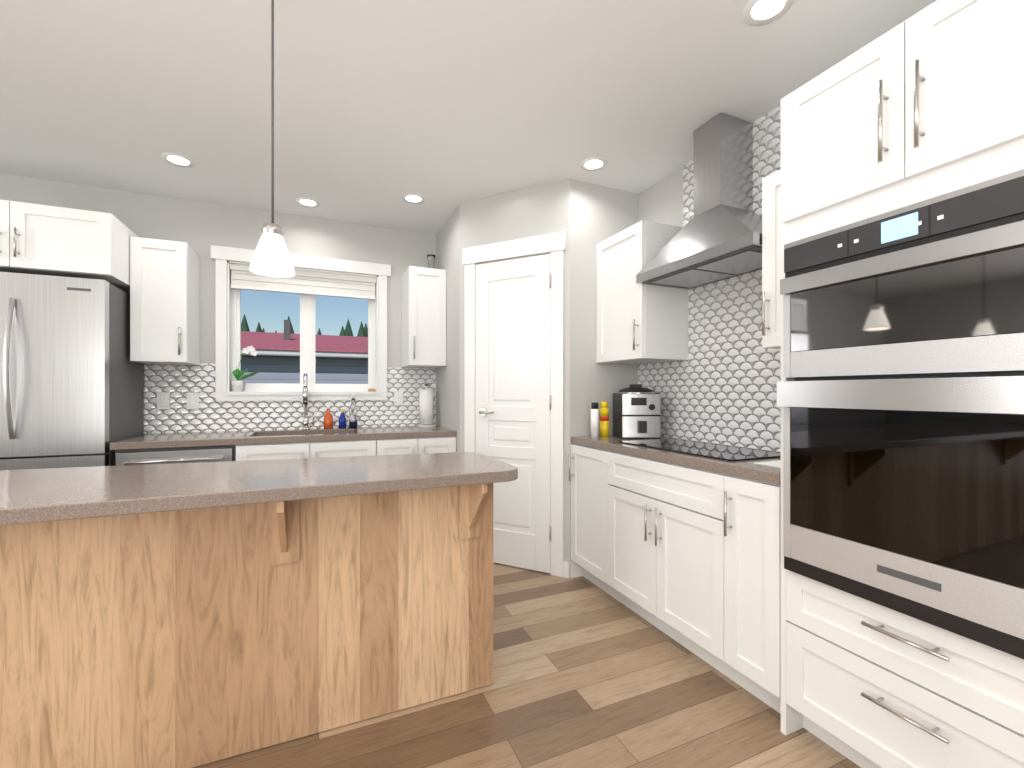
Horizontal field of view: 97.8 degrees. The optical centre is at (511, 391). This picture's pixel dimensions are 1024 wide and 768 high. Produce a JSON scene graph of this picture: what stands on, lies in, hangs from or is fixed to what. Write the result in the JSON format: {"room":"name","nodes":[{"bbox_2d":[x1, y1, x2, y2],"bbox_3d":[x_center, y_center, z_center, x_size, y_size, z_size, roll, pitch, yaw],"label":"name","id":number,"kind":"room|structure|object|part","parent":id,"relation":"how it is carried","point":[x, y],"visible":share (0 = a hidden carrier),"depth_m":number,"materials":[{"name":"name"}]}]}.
{"room":"kitchen","nodes":[
{"label":"kitchen","id":0,"kind":"room"},
{"bbox_2d":[0,173,435,434],"bbox_3d":[-2.720,-0.087,2.981,6.880,2.496,0.150,0,0,-23],"label":"wall","id":1,"kind":"structure","parent":0,"point":[200,228],"depth_m":3.17,"materials":[{"name":"paint"}]},
{"bbox_2d":[0,200,137,293],"bbox_3d":[-2.745,-0.817,2.540,0.915,0.341,0.636,0,0,-23],"label":"upper cabinet","id":2,"kind":"object","parent":1,"relation":"attached to","point":[38,239],"visible":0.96,"depth_m":2.40,"materials":[{"name":"white wood"}]},
{"bbox_2d":[157,392,169,408],"bbox_3d":[-2.371,0.060,3.035,0.072,0.116,0.010,0,0,-23],"label":"electrical outlet plate","id":3,"kind":"object","parent":1,"relation":"attached to","point":[163,400],"depth_m":3.03,"materials":[{"name":"white plastic"}]},
{"bbox_2d":[130,236,199,364],"bbox_3d":[-2.243,-0.566,2.899,0.286,0.758,0.376,0,0,-23],"label":"upper cabinet","id":4,"kind":"object","parent":1,"relation":"attached to","point":[165,302],"visible":1,"depth_m":2.78,"materials":[{"name":"white wood"}]},
{"bbox_2d":[186,392,198,408],"bbox_3d":[-2.218,0.061,3.102,0.072,0.116,0.010,0,0,-23],"label":"electrical outlet plate","id":5,"kind":"object","parent":1,"relation":"attached to","point":[192,398],"depth_m":3.10,"materials":[{"name":"white plastic"}]},
{"bbox_2d":[144,363,435,433],"bbox_3d":[-1.581,0.039,3.388,2.037,0.480,0.007,0,0,-23],"label":"backsplash","id":6,"kind":"structure","parent":1,"relation":"attached to","point":[179,382],"depth_m":3.24,"materials":[{"name":"grey tile"}]},
{"bbox_2d":[211,245,390,400],"bbox_3d":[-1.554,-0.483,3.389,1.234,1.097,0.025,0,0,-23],"label":"window frame","id":7,"kind":"structure","parent":1,"relation":"in","point":[221,255],"depth_m":3.35,"materials":[{"name":"white wood"}]},
{"bbox_2d":[231,345,260,391],"bbox_3d":[-1.938,-0.174,3.268,0.203,0.342,0.107,0,0,-23],"label":"orchid","id":8,"kind":"object","parent":7,"relation":"on","point":[237,385],"visible":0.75,"depth_m":3.25,"materials":[{"name":"white"}]},
{"bbox_2d":[230,263,375,299],"bbox_3d":[-1.577,-0.841,3.441,1.013,0.173,0.055,0,0,-23],"label":"window blind","id":9,"kind":"object","parent":7,"relation":"attached to","point":[243,277],"visible":0.98,"depth_m":3.43,"materials":[{"name":"white fabric"}]},
{"bbox_2d":[231,289,374,391],"bbox_3d":[-1.606,-0.469,3.508,1.043,0.940,0.050,0,0,-23],"label":"window","id":10,"kind":"structure","parent":1,"relation":"in","point":[307,334],"depth_m":3.48,"materials":[{"name":"white plastic"}]},
{"bbox_2d":[394,391,402,405],"bbox_3d":[-0.929,0.053,3.660,0.072,0.116,0.010,0,0,-23],"label":"electrical outlet plate","id":11,"kind":"object","parent":1,"relation":"attached to","point":[398,395],"depth_m":3.65,"materials":[{"name":"white plastic"}]},
{"bbox_2d":[402,266,445,367],"bbox_3d":[-0.704,-0.579,3.566,0.287,0.751,0.376,0,0,-23],"label":"upper cabinet","id":12,"kind":"object","parent":1,"relation":"attached to","point":[423,317],"visible":1,"depth_m":3.44,"materials":[{"name":"white wood"}]},
{"bbox_2d":[427,254,435,268],"bbox_3d":[-0.655,-1.030,3.620,0.072,0.150,0.072,0,0,-23],"label":"vase","id":13,"kind":"object","parent":12,"relation":"on","point":[431,259],"visible":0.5,"depth_m":3.60,"materials":[{"name":"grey glass"}]},
{"bbox_2d":[0,0,936,234],"bbox_3d":[-1.190,-1.365,-0.547,6.880,0.060,7.842,0,0,-23],"label":"ceiling","id":14,"kind":"structure","parent":0,"point":[445,108],"depth_m":1.97,"materials":[{"name":"paint"}]},
{"bbox_2d":[161,153,194,166],"bbox_3d":[-1.920,-1.333,2.569,0.158,0.004,0.158,0,0,-32],"label":"recessed light","id":15,"kind":"object","parent":14,"relation":"in","point":[175,159],"depth_m":2.56,"materials":[{"name":"white"}]},
{"bbox_2d":[249,0,294,277],"bbox_3d":[-0.729,-0.849,1.360,0.124,0.969,0.124,0,0,-23],"label":"pendant light","id":16,"kind":"object","parent":14,"relation":"hanging from","point":[271,257],"visible":1,"depth_m":1.35,"materials":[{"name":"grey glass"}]},
{"bbox_2d":[295,197,319,207],"bbox_3d":[-1.437,-1.333,3.144,0.158,0.004,0.158,0,0,22],"label":"recessed light","id":17,"kind":"object","parent":14,"relation":"in","point":[303,201],"depth_m":3.14,"materials":[{"name":"white"}]},
{"bbox_2d":[402,193,424,203],"bbox_3d":[-0.678,-1.333,3.079,0.158,0.004,0.158,0,0,-32],"label":"recessed light","id":18,"kind":"object","parent":14,"relation":"in","point":[413,198],"depth_m":3.07,"materials":[{"name":"white"}]},
{"bbox_2d":[580,157,607,170],"bbox_3d":[0.478,-1.333,2.614,0.158,0.004,0.158,0,0,-32],"label":"recessed light","id":19,"kind":"object","parent":14,"relation":"in","point":[599,163],"depth_m":2.60,"materials":[{"name":"white"}]},
{"bbox_2d":[742,0,793,25],"bbox_3d":[0.886,-1.333,1.545,0.158,0.004,0.158,0,0,-32],"label":"recessed light","id":20,"kind":"object","parent":14,"relation":"in","point":[753,11],"depth_m":1.56,"materials":[{"name":"white"}]},
{"bbox_2d":[193,563,860,767],"bbox_3d":[-1.190,1.191,-0.547,6.880,0.060,7.842,0,0,-23],"label":"floor","id":21,"kind":"structure","parent":0,"point":[587,673],"depth_m":1.61,"materials":[{"name":"brown wood"}]},
{"bbox_2d":[0,272,143,469],"bbox_3d":[-2.739,0.274,2.500,0.895,1.775,0.658,0,0,-23],"label":"fridge","id":22,"kind":"object","parent":21,"relation":"on","point":[71,384],"visible":0.69,"depth_m":2.38,"materials":[{"name":"grey metal"}]},
{"bbox_2d":[115,445,235,465],"bbox_3d":[-2.046,0.741,2.832,0.578,0.840,0.657,0,0,-23],"label":"dishwasher","id":23,"kind":"object","parent":21,"relation":"on","point":[176,455],"visible":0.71,"depth_m":2.57,"materials":[{"name":"grey metal"}]},
{"bbox_2d":[236,439,375,460],"bbox_3d":[-1.404,0.741,3.110,0.817,0.840,0.656,0,0,-23],"label":"base cabinet","id":24,"kind":"object","parent":21,"relation":"on","point":[349,448],"visible":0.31,"depth_m":2.84,"materials":[{"name":"white wood"}]},
{"bbox_2d":[110,425,456,449],"bbox_3d":[-1.425,0.400,3.119,1.964,0.242,0.623,0,0,-23],"label":"countertop","id":25,"kind":"structure","parent":24,"relation":"on","point":[185,439],"depth_m":2.90,"materials":[{"name":"stone"}]},
{"bbox_2d":[302,373,315,429],"bbox_3d":[-1.482,0.070,3.257,0.097,0.417,0.212,0,0,-23],"label":"faucet","id":26,"kind":"object","parent":25,"relation":"on","point":[306,421],"visible":1,"depth_m":3.30,"materials":[{"name":"silver metal"}]},
{"bbox_2d":[324,406,332,428],"bbox_3d":[-1.386,0.191,3.369,0.068,0.174,0.068,0,0,-23],"label":"soap bottle","id":27,"kind":"object","parent":25,"relation":"on","point":[328,419],"visible":1,"depth_m":3.35,"materials":[{"name":"orange plastic"}]},
{"bbox_2d":[339,409,345,428],"bbox_3d":[-1.302,0.206,3.427,0.054,0.144,0.053,0,0,-23],"label":"soap bottle","id":28,"kind":"object","parent":25,"relation":"on","point":[342,421],"visible":1,"depth_m":3.41,"materials":[{"name":"blue plastic"}]},
{"bbox_2d":[349,393,357,427],"bbox_3d":[-1.222,0.144,3.436,0.064,0.270,0.072,0,0,-23],"label":"soap bottle","id":29,"kind":"object","parent":25,"relation":"on","point":[353,420],"visible":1,"depth_m":3.42,"materials":[{"name":"clear glass"}]},
{"bbox_2d":[417,384,435,426],"bbox_3d":[-0.695,0.106,3.624,0.150,0.344,0.150,0,0,-23],"label":"paper towel","id":30,"kind":"object","parent":25,"relation":"on","point":[425,407],"visible":1,"depth_m":3.58,"materials":[{"name":"white paper"}]},
{"bbox_2d":[376,436,455,454],"bbox_3d":[-0.772,0.741,3.384,0.557,0.840,0.656,0,0,-23],"label":"base cabinet","id":31,"kind":"object","parent":21,"relation":"on","point":[423,445],"visible":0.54,"depth_m":3.11,"materials":[{"name":"white wood"}]},
{"bbox_2d":[569,443,596,585],"bbox_3d":[0.700,0.741,2.694,0.530,0.840,0.450,0,0,-23],"label":"base cabinet","id":32,"kind":"object","parent":21,"relation":"on","point":[582,459],"depth_m":2.67,"materials":[{"name":"white wood"}]},
{"bbox_2d":[597,448,704,660],"bbox_3d":[0.917,0.741,2.192,0.530,0.840,0.874,0,0,-23],"label":"base cabinet","id":33,"kind":"object","parent":21,"relation":"on","point":[688,558],"depth_m":2.10,"materials":[{"name":"white wood"}]},
{"bbox_2d":[571,435,780,484],"bbox_3d":[0.884,0.299,2.267,0.531,0.040,1.382,0,0,-23],"label":"countertop","id":34,"kind":"structure","parent":33,"relation":"on","point":[749,469],"depth_m":1.90,"materials":[{"name":"stone"}]},
{"bbox_2d":[591,402,598,437],"bbox_3d":[0.508,0.171,2.739,0.052,0.214,0.052,0,0,-23],"label":"spray can","id":35,"kind":"object","parent":34,"relation":"on","point":[594,420],"visible":1,"depth_m":2.72,"materials":[{"name":"white metal"}]},
{"bbox_2d":[600,402,608,436],"bbox_3d":[0.579,0.170,2.797,0.058,0.218,0.058,0,0,-23],"label":"bottle","id":36,"kind":"object","parent":34,"relation":"on","point":[604,420],"visible":1,"depth_m":2.77,"materials":[{"name":"yellow plastic"}]},
{"bbox_2d":[613,384,659,438],"bbox_3d":[0.761,0.116,2.728,0.230,0.326,0.285,0,0,1],"label":"air fryer","id":37,"kind":"object","parent":34,"relation":"on","point":[636,411],"visible":1,"depth_m":2.62,"materials":[{"name":"silver plastic"}]},
{"bbox_2d":[618,438,780,460],"bbox_3d":[0.915,0.275,2.207,0.396,0.006,0.739,0,0,-23],"label":"cooktop","id":38,"kind":"object","parent":34,"relation":"in","point":[719,451],"visible":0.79,"depth_m":2.11,"materials":[{"name":"black glass"}]},
{"bbox_2d":[755,460,780,467],"bbox_3d":[1.071,0.277,1.712,0.210,0.002,0.160,0,0,-23],"label":"note","id":39,"kind":"object","parent":34,"relation":"on","point":[777,463],"visible":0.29,"depth_m":1.72,"materials":[{"name":"white paper"}]},
{"bbox_2d":[705,470,780,713],"bbox_3d":[1.102,0.741,1.765,0.530,0.840,0.288,0,0,-23],"label":"base cabinet","id":40,"kind":"object","parent":21,"relation":"on","point":[743,515],"depth_m":1.67,"materials":[{"name":"white wood"}]},
{"bbox_2d":[777,0,1023,767],"bbox_3d":[1.270,0.081,1.284,0.604,2.160,0.724,0,0,-23],"label":"tall cabinet","id":41,"kind":"object","parent":21,"relation":"on","point":[900,393],"visible":1,"depth_m":1.18,"materials":[{"name":"white wood"}]},
{"bbox_2d":[777,373,1023,690],"bbox_3d":[1.046,0.276,1.187,0.115,0.626,0.664,0,0,-23],"label":"oven","id":42,"kind":"object","parent":41,"relation":"in","point":[903,493],"depth_m":1.16,"materials":[{"name":"black glass"}]},
{"bbox_2d":[780,142,1023,377],"bbox_3d":[1.060,-0.269,1.193,0.085,0.443,0.664,0,0,-23],"label":"microwave","id":43,"kind":"object","parent":41,"relation":"in","point":[932,286],"depth_m":1.16,"materials":[{"name":"silver metal"}]},
{"bbox_3d":[-1.897,0.741,1.154,3.836,0.840,0.280,0,0,-23],"label":"kitchen island","id":44,"kind":"object","parent":21,"relation":"on","visible":0},
{"bbox_2d":[0,483,492,767],"bbox_3d":[-1.803,0.739,0.935,3.836,0.836,0.194,0,0,-23],"label":"island base","id":45,"kind":"object","parent":44,"relation":"attached to","point":[190,638],"visible":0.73,"depth_m":1.42,"materials":[{"name":"brown wood"}]},
{"bbox_2d":[0,452,517,525],"bbox_3d":[-1.931,0.299,1.288,3.882,0.040,0.983,0,0,-23],"label":"island countertop","id":46,"kind":"structure","parent":44,"relation":"on","point":[42,495],"depth_m":1.41,"materials":[{"name":"stone"}]},
{"bbox_2d":[436,179,638,576],"bbox_3d":[0.104,-0.087,3.403,1.063,2.496,1.321,0,0,-23],"label":"wall","id":47,"kind":"structure","parent":0,"point":[586,217],"depth_m":2.90,"materials":[{"name":"paint"}]},
{"bbox_2d":[475,254,550,572],"bbox_3d":[-0.001,0.137,2.958,0.366,2.032,0.446,0,0,-23],"label":"pantry door","id":48,"kind":"structure","parent":47,"relation":"in","point":[512,361],"depth_m":2.94,"materials":[{"name":"white wood"}]},
{"bbox_3d":[-0.171,0.136,2.992,0.081,0.020,0.090,0,0,-23],"label":"knob","id":49,"kind":"part","parent":48,"relation":"part of","materials":[{"name":"grey metal"}]},
{"bbox_3d":[0.243,0.096,2.828,0.012,1.690,0.012,0,0,-23],"label":"pantry door hinges","id":50,"kind":"part","parent":48,"relation":"part of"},
{"bbox_2d":[462,231,565,576],"bbox_3d":[-0.005,0.079,2.962,0.753,2.165,0.024,0,0,27],"label":"door frame","id":51,"kind":"structure","parent":47,"relation":"attached to","point":[553,245],"depth_m":2.83,"materials":[{"name":"white wood"}]},
{"bbox_2d":[563,561,582,577],"bbox_3d":[0.007,1.111,2.991,0.957,0.100,0.085,0,0,25],"label":"baseboard","id":52,"kind":"structure","parent":47,"relation":"attached to","point":[576,570],"depth_m":2.79,"materials":[{"name":"white wood"}]},
{"bbox_2d":[639,167,731,445],"bbox_3d":[1.927,-0.087,0.722,0.150,2.496,7.692,0,0,-23],"label":"wall","id":53,"kind":"structure","parent":0,"point":[660,201],"depth_m":2.78,"materials":[{"name":"paint"}]},
{"bbox_2d":[596,220,688,363],"bbox_3d":[0.769,-0.569,2.727,0.376,0.764,0.445,0,0,-23],"label":"upper cabinet","id":54,"kind":"object","parent":53,"relation":"attached to","point":[636,323],"visible":0.98,"depth_m":2.57,"materials":[{"name":"white wood"}]},
{"bbox_2d":[636,113,761,289],"bbox_3d":[0.997,-0.960,2.189,0.381,0.742,0.716,0,0,-23],"label":"range hood","id":55,"kind":"object","parent":53,"relation":"attached to","point":[717,237],"visible":0.83,"depth_m":2.16,"materials":[{"name":"metal"}]},
{"bbox_2d":[638,105,780,451],"bbox_3d":[1.125,-0.528,2.371,0.007,1.614,1.386,0,0,-23],"label":"backsplash","id":56,"kind":"structure","parent":53,"relation":"attached to","point":[719,386],"depth_m":2.35,"materials":[{"name":"grey tile"}]},
{"bbox_2d":[762,169,780,348],"bbox_3d":[1.188,-0.520,1.761,0.376,0.685,0.213,0,0,-23],"label":"upper cabinet","id":57,"kind":"object","parent":53,"relation":"attached to","point":[771,258],"visible":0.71,"depth_m":1.76,"materials":[{"name":"white wood"}]},
{"label":"outside","id":58,"kind":"structure","parent":0,"visible":0},
{"bbox_3d":[-14.721,2.711,33.969,80.000,0.100,65.958,0,0,-23],"label":"ground","id":59,"kind":"structure","parent":58,"visible":0},
{"bbox_2d":[241,320,367,383],"bbox_3d":[-4.944,0.286,13.924,30.800,4.750,6.000,0,0,-23],"label":"house","id":60,"kind":"structure","parent":59,"relation":"on","point":[344,362],"depth_m":11.26,"materials":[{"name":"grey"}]},
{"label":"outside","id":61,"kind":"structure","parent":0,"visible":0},
{"bbox_2d":[241,314,367,352],"bbox_3d":[-20.927,-3.461,36.887,27.691,8.244,8.540,0,0,-23],"label":"trees","id":62,"kind":"object","parent":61,"point":[362,331],"visible":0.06,"depth_m":38.08,"materials":[{"name":"green plant"}]}
]}

